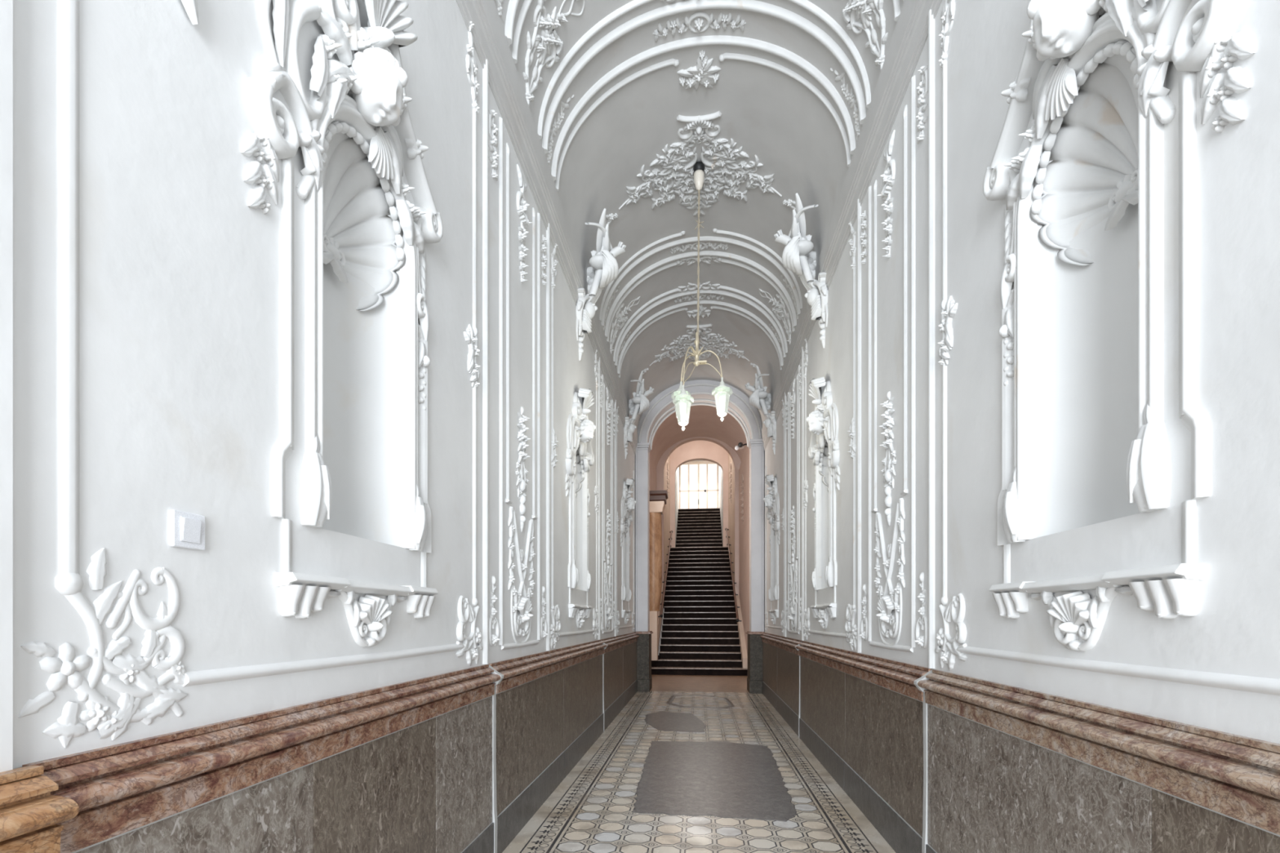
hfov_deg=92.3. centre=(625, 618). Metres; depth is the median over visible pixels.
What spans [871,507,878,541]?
trim
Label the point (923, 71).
ornament
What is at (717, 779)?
cement patch
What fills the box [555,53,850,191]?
trim
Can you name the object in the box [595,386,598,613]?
trim
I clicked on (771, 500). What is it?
wall niche
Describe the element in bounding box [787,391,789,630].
trim
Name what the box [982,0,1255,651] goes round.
wall niche
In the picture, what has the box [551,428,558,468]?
ornament
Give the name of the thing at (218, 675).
trim
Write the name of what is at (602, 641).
joint
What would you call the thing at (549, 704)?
wainscot
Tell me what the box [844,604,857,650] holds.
scrollwork
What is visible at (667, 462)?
relief
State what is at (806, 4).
trim
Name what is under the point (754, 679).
pier base
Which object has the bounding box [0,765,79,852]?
wainscot
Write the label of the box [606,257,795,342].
trim
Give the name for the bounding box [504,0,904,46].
trim
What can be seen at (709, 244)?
band
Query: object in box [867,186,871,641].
trim
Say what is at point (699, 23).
scrollwork
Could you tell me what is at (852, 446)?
cluster
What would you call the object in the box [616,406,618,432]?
leaf spray
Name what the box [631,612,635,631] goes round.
scrollwork
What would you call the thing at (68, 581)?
trim
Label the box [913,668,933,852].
joint
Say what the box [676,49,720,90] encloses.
posy
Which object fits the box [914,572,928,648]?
ornament
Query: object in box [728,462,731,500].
relief
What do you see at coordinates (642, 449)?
pilaster
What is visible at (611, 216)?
floret
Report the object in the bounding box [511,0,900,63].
trim
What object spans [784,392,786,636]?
trim
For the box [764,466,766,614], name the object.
trim
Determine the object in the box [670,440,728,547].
wall
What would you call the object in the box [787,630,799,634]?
trim
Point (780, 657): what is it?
wainscot
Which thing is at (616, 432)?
trim
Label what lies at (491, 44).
trim
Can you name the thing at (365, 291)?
wall niche
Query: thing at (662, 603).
handrail
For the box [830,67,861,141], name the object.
sprig
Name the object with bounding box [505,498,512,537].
trim
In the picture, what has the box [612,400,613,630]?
trim
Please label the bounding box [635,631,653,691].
pier base
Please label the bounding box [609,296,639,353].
leaf spray
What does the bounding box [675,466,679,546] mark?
wall
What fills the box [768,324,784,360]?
sprig
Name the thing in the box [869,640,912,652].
trim
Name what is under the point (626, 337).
sprig
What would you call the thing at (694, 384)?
trim
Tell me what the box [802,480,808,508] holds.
cluster
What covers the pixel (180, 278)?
wall
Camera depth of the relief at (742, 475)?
17.00 m
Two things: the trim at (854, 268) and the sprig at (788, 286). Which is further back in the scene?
the sprig at (788, 286)
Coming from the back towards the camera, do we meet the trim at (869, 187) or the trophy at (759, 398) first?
the trophy at (759, 398)
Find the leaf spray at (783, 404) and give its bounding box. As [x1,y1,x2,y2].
[781,399,784,426]
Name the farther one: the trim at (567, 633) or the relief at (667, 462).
the relief at (667, 462)
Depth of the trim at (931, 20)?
3.29 m
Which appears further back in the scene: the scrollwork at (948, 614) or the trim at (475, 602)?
the trim at (475, 602)
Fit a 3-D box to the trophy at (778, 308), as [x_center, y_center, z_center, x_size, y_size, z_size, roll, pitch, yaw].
[2.037,-3.999,8.185,0.384,0.819,0.457,0,0,-33]
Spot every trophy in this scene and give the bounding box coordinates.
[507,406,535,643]
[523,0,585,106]
[576,208,626,360]
[604,509,613,631]
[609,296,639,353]
[623,371,653,459]
[744,365,776,454]
[759,288,791,345]
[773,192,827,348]
[786,505,797,631]
[842,0,888,70]
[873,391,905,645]
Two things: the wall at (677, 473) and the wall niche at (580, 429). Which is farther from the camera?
the wall at (677, 473)
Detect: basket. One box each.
[510,584,533,643]
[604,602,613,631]
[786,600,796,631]
[875,581,902,645]
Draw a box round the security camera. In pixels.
[734,442,746,450]
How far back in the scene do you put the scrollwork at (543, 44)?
4.32 m
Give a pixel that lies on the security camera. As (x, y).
(740, 446)
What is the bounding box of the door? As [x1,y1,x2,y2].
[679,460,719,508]
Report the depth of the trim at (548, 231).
5.07 m
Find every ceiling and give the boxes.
[493,0,903,431]
[650,404,746,470]
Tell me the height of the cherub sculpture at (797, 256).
1.346 m
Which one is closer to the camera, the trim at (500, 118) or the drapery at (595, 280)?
the trim at (500, 118)
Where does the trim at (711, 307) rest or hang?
attached to the ceiling at (775, 117)
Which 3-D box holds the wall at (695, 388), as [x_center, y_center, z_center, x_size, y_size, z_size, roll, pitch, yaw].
[1.471,-1.635,12.262,2.600,6.150,0.500,0,0,7]
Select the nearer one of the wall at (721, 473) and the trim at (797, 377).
the trim at (797, 377)
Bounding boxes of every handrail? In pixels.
[657,530,672,617]
[724,528,741,622]
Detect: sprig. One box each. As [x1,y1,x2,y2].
[494,0,503,22]
[546,94,574,168]
[603,285,619,330]
[616,331,631,368]
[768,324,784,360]
[780,275,798,319]
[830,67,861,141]
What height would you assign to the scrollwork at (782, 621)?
0.382 m
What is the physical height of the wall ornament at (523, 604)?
1.689 m
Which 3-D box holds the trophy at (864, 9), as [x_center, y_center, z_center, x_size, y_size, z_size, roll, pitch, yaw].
[1.546,-3.999,4.094,0.384,0.819,0.457,0,0,-33]
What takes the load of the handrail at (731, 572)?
attached to the wall at (731, 503)
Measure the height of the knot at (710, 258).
0.079 m
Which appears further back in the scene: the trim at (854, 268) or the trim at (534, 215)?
the trim at (854, 268)
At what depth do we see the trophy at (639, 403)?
10.35 m
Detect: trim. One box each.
[0,0,13,772]
[54,0,84,595]
[182,644,463,686]
[456,0,638,456]
[472,109,478,606]
[482,59,488,664]
[499,116,502,644]
[501,640,539,649]
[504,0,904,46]
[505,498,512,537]
[506,142,510,499]
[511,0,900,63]
[530,515,537,542]
[532,207,536,515]
[537,0,871,139]
[537,212,540,639]
[542,0,866,154]
[546,222,550,650]
[551,35,855,181]
[551,286,554,609]
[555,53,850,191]
[558,629,595,636]
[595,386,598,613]
[598,356,599,639]
[599,228,802,321]
[600,235,800,327]
[601,374,603,631]
[602,629,613,633]
[603,382,605,559]
[604,250,796,338]
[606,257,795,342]
[610,400,612,563]
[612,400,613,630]
[613,285,787,362]
[614,288,786,367]
[614,399,616,636]
[616,431,617,613]
[617,300,783,375]
[618,306,782,377]
[618,625,632,628]
[633,470,635,614]
[638,383,760,443]
[645,391,753,442]
[648,399,750,445]
[650,403,748,449]
[760,0,942,451]
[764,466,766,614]
[766,625,782,629]
[782,426,784,613]
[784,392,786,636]
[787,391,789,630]
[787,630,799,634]
[788,391,791,561]
[795,373,798,556]
[798,364,799,631]
[801,346,804,640]
[804,377,806,613]
[807,630,847,637]
[852,266,855,609]
[857,199,861,653]
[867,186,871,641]
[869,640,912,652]
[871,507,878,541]
[872,179,876,509]
[899,488,907,530]
[902,104,907,490]
[911,75,915,647]
[928,8,934,668]
[940,61,947,605]
[957,646,1279,695]
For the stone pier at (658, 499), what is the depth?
15.72 m
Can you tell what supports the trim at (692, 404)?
attached to the wall at (695, 388)
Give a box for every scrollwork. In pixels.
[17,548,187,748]
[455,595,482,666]
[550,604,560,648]
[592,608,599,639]
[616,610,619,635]
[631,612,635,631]
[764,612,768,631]
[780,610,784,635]
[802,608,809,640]
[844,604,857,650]
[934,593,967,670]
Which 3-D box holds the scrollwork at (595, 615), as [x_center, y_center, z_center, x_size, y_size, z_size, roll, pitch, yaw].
[-0.350,0.071,7.457,0.045,0.382,0.378,0,0,7]
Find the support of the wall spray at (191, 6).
attached to the wall at (180, 278)
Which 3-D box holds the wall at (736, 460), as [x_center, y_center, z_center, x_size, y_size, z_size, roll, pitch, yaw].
[2.303,-3.160,19.187,2.840,9.200,0.250,0,0,7]
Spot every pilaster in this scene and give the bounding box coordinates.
[635,442,650,631]
[747,439,764,631]
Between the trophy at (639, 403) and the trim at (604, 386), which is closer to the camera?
the trim at (604, 386)
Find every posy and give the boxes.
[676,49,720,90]
[686,304,711,318]
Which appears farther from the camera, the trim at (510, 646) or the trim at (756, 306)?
the trim at (756, 306)
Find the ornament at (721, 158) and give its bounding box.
[618,111,782,216]
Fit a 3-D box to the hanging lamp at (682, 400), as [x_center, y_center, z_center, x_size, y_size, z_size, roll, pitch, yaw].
[0.778,-3.263,6.292,0.635,2.795,0.690,0,0,7]
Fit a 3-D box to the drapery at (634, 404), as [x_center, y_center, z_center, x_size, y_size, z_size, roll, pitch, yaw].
[0.171,-3.557,10.574,0.353,0.566,0.515,0,0,7]
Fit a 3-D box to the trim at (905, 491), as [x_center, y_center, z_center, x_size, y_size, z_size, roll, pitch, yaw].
[1.698,-0.658,3.753,0.030,0.237,0.107,0,0,7]
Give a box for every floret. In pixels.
[605,213,617,224]
[641,368,648,375]
[750,363,756,368]
[782,199,795,209]
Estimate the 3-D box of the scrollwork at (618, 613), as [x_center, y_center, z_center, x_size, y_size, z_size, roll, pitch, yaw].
[-0.115,0.071,9.419,0.045,0.382,0.378,0,0,7]
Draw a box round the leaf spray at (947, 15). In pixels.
[938,0,955,67]
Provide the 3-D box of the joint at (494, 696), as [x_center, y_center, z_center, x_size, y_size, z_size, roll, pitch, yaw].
[-0.778,0.855,3.643,0.104,1.170,0.052,0,0,7]
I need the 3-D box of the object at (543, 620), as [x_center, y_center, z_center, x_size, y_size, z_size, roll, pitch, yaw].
[-0.647,-0.045,4.947,0.059,0.427,0.176,0,0,7]
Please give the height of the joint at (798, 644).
1.170 m
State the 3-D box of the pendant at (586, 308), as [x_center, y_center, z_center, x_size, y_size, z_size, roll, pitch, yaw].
[-0.392,-3.046,6.453,0.207,0.672,0.430,0,0,7]
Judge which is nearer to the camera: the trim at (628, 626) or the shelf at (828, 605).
the shelf at (828, 605)
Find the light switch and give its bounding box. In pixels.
[169,509,204,550]
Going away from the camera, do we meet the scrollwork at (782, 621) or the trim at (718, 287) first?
the trim at (718, 287)
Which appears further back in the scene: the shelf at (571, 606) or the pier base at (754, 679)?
the pier base at (754, 679)
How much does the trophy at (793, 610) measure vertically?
1.689 m
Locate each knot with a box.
[676,255,721,266]
[678,281,719,291]
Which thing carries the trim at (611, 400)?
attached to the wall at (180, 278)
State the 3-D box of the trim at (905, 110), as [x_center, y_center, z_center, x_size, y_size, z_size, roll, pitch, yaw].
[1.699,-1.939,3.731,0.027,2.339,0.043,0,0,7]
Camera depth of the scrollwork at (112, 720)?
1.32 m
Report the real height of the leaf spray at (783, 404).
0.445 m
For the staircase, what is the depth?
18.91 m
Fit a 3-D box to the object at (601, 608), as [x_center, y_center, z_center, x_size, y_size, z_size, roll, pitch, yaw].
[-0.300,-0.045,7.837,0.059,0.427,0.176,0,0,7]
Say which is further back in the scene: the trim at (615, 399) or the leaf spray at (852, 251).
the trim at (615, 399)
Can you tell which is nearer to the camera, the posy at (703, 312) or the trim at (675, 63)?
the trim at (675, 63)
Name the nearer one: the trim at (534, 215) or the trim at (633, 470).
the trim at (534, 215)
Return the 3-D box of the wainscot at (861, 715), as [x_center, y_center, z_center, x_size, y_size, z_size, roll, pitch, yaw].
[1.860,0.857,5.359,0.104,1.167,4.115,0,0,7]
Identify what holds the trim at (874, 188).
attached to the wall at (1235, 629)
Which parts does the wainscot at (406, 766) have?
rail, rail, skirting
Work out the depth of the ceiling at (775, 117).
5.72 m
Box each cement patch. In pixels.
[631,741,796,822]
[644,711,706,732]
[666,694,733,709]
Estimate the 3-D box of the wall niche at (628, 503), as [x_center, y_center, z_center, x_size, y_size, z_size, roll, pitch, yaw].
[-0.028,-1.130,10.431,0.428,2.478,1.153,0,0,-5]
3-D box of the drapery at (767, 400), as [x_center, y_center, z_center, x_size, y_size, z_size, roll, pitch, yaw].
[2.336,-3.557,10.314,0.353,0.566,0.515,0,0,7]
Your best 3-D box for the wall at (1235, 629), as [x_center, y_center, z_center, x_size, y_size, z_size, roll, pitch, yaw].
[1.843,-0.910,4.865,0.001,4.700,14.100,0,0,7]
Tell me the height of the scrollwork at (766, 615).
0.382 m
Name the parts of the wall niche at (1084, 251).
frame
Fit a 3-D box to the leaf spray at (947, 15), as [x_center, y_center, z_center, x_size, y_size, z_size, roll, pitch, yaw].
[1.618,-3.044,3.102,0.043,0.445,0.173,0,0,7]
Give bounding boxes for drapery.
[584,246,604,303]
[628,391,640,423]
[758,385,770,418]
[797,231,818,290]
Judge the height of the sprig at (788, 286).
0.550 m
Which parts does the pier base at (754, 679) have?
cap moulding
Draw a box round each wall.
[13,0,635,768]
[635,379,761,631]
[649,450,656,490]
[656,436,741,595]
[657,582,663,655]
[663,455,670,612]
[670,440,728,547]
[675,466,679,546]
[719,466,723,546]
[728,453,734,584]
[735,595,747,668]
[738,436,749,655]
[764,0,1279,744]
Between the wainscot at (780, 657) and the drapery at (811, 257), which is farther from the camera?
the wainscot at (780, 657)
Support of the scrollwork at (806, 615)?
attached to the wall at (1235, 629)
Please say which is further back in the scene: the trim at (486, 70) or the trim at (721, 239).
the trim at (721, 239)
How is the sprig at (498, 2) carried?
on the trim at (491, 44)
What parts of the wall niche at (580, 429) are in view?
frame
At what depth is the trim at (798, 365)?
7.67 m
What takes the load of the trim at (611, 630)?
attached to the wall at (180, 278)
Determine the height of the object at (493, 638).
0.427 m
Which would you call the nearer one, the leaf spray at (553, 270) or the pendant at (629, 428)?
the leaf spray at (553, 270)
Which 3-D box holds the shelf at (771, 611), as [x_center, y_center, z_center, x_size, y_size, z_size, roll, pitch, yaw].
[2.453,-0.114,10.200,0.070,0.047,1.010,0,0,7]
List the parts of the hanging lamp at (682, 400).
lantern frame, lantern glass, arm, arm, stem knob, hook plate, cord, arm, lantern glass, lantern frame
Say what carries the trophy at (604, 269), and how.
attached to the wall at (180, 278)
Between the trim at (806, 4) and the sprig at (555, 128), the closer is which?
the trim at (806, 4)
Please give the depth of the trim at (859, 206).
4.78 m
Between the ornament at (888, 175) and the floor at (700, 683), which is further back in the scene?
the floor at (700, 683)
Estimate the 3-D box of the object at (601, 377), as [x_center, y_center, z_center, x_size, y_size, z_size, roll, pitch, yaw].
[-0.305,-2.887,7.832,0.046,0.406,0.162,0,0,7]
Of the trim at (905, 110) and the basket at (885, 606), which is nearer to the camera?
the trim at (905, 110)
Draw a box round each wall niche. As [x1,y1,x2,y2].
[240,0,443,647]
[564,387,595,628]
[620,478,636,624]
[763,474,779,624]
[805,377,839,629]
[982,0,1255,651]
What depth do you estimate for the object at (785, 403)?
8.74 m
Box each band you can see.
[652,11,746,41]
[670,241,728,253]
[674,293,724,303]
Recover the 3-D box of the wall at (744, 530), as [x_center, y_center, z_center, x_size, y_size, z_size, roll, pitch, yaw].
[3.106,-1.560,15.641,0.001,6.000,6.600,0,0,7]
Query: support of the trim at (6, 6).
attached to the wall at (180, 278)
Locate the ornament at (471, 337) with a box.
[463,324,479,386]
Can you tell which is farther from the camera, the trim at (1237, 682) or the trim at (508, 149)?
the trim at (508, 149)
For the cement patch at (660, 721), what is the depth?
8.50 m
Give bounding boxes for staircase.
[651,507,747,675]
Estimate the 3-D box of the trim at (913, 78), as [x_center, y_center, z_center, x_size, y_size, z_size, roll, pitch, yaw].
[1.685,-1.495,3.595,0.023,3.330,0.038,0,0,7]
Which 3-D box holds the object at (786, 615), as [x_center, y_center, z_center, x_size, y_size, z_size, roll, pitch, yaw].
[2.290,-0.045,8.744,0.059,0.427,0.176,0,0,7]
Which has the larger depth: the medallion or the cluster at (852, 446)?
the medallion
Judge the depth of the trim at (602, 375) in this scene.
7.97 m
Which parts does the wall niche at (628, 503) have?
frame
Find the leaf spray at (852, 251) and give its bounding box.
[848,221,856,269]
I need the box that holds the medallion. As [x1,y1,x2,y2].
[649,324,749,365]
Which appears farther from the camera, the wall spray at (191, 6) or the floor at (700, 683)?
the floor at (700, 683)
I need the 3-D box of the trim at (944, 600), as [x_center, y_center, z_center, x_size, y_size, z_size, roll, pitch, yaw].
[1.627,-1.447,3.139,0.028,2.766,0.051,0,0,7]
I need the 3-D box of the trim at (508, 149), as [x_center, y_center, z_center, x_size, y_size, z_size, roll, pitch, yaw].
[-0.768,-1.939,4.027,0.027,2.339,0.043,0,0,7]
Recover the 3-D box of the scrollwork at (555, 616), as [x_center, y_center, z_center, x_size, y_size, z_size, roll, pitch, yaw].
[-0.606,0.071,5.328,0.045,0.382,0.378,0,0,7]
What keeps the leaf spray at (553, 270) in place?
attached to the wall at (180, 278)
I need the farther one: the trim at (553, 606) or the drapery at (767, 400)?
the drapery at (767, 400)
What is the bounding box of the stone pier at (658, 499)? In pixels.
[649,490,667,660]
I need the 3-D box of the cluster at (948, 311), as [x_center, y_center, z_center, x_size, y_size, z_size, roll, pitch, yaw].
[1.612,-1.460,3.085,0.056,0.354,0.192,0,0,7]
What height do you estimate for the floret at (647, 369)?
0.126 m
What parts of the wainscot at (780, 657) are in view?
skirting, rail, skirting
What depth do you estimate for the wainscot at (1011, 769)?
1.96 m
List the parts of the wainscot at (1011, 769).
skirting, rail, rail, rail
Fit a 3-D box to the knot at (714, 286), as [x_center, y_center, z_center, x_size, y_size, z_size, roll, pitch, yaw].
[1.033,-4.636,8.610,0.585,0.079,0.217,0,0,7]
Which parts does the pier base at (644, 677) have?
cap moulding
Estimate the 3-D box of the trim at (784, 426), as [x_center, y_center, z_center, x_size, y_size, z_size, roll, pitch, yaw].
[2.337,-1.447,9.057,0.028,2.766,0.051,0,0,7]
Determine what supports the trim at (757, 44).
attached to the ceiling at (775, 117)
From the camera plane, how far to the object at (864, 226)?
4.65 m
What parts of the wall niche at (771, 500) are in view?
frame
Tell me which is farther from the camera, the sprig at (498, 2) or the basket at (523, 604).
the basket at (523, 604)
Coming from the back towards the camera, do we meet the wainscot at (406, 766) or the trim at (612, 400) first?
the trim at (612, 400)
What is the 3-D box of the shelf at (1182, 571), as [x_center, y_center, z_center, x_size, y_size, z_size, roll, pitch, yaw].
[1.473,-0.114,2.039,0.070,0.047,1.010,0,0,7]
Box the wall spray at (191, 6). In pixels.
[181,0,198,24]
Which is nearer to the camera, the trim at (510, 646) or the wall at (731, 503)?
the trim at (510, 646)
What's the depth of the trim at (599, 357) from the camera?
7.68 m
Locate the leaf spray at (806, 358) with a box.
[803,338,808,377]
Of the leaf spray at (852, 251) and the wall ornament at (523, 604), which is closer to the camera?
the wall ornament at (523, 604)
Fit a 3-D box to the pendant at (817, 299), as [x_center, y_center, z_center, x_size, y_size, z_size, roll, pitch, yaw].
[1.908,-3.046,6.177,0.207,0.672,0.430,0,0,7]
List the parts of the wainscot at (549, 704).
rail, skirting, rail, skirting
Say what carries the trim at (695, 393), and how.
attached to the wall at (695, 388)
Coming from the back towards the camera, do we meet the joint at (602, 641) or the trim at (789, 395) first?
the trim at (789, 395)
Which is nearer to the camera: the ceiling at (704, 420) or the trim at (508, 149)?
the trim at (508, 149)
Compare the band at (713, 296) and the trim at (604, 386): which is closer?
the trim at (604, 386)
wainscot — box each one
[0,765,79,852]
[22,664,501,852]
[488,640,607,852]
[600,631,639,729]
[760,632,801,736]
[795,640,932,852]
[917,669,1279,852]
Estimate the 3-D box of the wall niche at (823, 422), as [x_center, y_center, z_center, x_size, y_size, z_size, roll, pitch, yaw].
[2.006,-1.130,6.057,0.428,2.478,1.153,0,0,18]
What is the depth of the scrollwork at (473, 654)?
3.32 m
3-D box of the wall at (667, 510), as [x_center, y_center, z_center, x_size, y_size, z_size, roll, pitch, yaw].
[1.462,-2.560,21.580,0.001,8.000,4.800,0,0,7]
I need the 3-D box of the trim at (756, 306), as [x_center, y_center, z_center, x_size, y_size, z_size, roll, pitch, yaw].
[1.050,-4.159,8.747,2.440,1.022,0.071,0,0,7]
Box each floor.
[502,691,895,852]
[649,675,748,692]
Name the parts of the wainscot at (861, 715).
skirting, rail, skirting, rail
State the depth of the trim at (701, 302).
9.02 m
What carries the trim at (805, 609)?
attached to the wall at (1235, 629)
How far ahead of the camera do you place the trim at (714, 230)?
7.36 m
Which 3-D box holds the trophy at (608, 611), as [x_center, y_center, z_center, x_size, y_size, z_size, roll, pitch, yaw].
[-0.214,-0.654,8.445,0.105,1.689,0.617,0,0,7]
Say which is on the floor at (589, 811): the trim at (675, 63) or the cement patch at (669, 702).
the cement patch at (669, 702)
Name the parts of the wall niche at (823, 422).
frame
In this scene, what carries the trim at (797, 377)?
attached to the wall at (1235, 629)
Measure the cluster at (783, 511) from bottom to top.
0.354 m
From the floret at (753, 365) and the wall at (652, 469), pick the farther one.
the wall at (652, 469)
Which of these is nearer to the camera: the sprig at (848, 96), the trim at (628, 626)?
the sprig at (848, 96)
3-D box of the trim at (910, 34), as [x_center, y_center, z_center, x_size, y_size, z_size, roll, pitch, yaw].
[1.814,-3.425,4.869,0.058,0.450,14.100,0,0,7]
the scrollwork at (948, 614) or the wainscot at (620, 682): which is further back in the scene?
the wainscot at (620, 682)
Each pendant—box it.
[576,288,597,360]
[623,416,636,459]
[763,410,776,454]
[804,271,827,348]
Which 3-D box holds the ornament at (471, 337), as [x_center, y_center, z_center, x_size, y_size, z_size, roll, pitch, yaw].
[-0.837,-1.460,3.379,0.056,0.354,0.192,0,0,7]
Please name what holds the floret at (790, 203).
attached to the ceiling at (775, 117)
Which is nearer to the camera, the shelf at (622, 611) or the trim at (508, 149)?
the trim at (508, 149)
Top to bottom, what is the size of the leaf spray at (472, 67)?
0.445 m
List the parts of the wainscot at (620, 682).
skirting, rail, skirting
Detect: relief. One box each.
[666,462,669,493]
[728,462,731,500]
[740,473,743,524]
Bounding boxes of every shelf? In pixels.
[276,572,438,596]
[568,604,592,609]
[621,609,631,613]
[768,609,778,613]
[809,603,836,608]
[988,563,1203,593]
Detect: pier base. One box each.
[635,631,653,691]
[745,631,764,693]
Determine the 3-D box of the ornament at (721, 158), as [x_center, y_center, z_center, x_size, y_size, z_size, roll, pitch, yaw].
[0.767,-4.518,6.387,1.310,0.319,1.312,0,0,-38]
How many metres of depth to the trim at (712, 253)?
7.81 m
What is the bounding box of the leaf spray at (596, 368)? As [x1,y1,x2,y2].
[594,349,598,386]
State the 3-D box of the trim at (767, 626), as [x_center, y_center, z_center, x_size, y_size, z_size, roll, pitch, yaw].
[2.485,0.152,10.267,0.020,0.044,2.020,0,0,7]
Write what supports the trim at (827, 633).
attached to the wall at (1235, 629)
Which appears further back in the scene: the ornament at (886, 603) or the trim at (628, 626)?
the trim at (628, 626)
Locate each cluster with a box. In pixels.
[594,485,599,512]
[781,507,784,530]
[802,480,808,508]
[847,417,856,459]
[937,295,957,364]
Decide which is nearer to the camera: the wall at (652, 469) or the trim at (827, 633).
the trim at (827, 633)
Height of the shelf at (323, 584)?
0.047 m
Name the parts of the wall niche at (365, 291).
frame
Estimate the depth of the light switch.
1.49 m
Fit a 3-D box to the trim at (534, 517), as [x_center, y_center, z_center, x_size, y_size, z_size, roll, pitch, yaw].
[-0.690,-0.658,4.647,0.030,0.237,0.107,0,0,7]
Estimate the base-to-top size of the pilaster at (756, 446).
3.770 m
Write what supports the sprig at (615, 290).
on the trim at (491, 44)
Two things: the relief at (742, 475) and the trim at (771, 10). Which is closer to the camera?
the trim at (771, 10)
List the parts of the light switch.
frame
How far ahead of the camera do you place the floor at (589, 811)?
4.71 m
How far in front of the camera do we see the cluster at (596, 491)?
7.45 m
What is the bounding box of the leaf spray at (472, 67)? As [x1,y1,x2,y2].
[465,21,479,114]
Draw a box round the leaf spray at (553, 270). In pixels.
[551,243,558,288]
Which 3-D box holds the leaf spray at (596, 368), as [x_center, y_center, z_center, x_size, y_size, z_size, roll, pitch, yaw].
[-0.347,-3.044,7.488,0.043,0.445,0.173,0,0,7]
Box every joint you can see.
[488,663,503,852]
[601,640,607,731]
[795,644,799,737]
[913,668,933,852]
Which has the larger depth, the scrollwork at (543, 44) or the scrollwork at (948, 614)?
the scrollwork at (543, 44)
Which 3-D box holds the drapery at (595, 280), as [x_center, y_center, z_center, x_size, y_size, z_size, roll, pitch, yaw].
[-0.311,-3.557,6.562,0.353,0.566,0.515,0,0,7]
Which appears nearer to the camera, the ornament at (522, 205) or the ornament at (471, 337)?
the ornament at (471, 337)
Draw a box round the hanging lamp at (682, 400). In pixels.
[671,161,732,430]
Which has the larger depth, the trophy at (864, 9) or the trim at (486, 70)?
the trophy at (864, 9)
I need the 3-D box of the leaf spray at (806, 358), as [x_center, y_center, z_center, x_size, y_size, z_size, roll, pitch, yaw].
[2.109,-3.044,7.193,0.043,0.445,0.173,0,0,7]

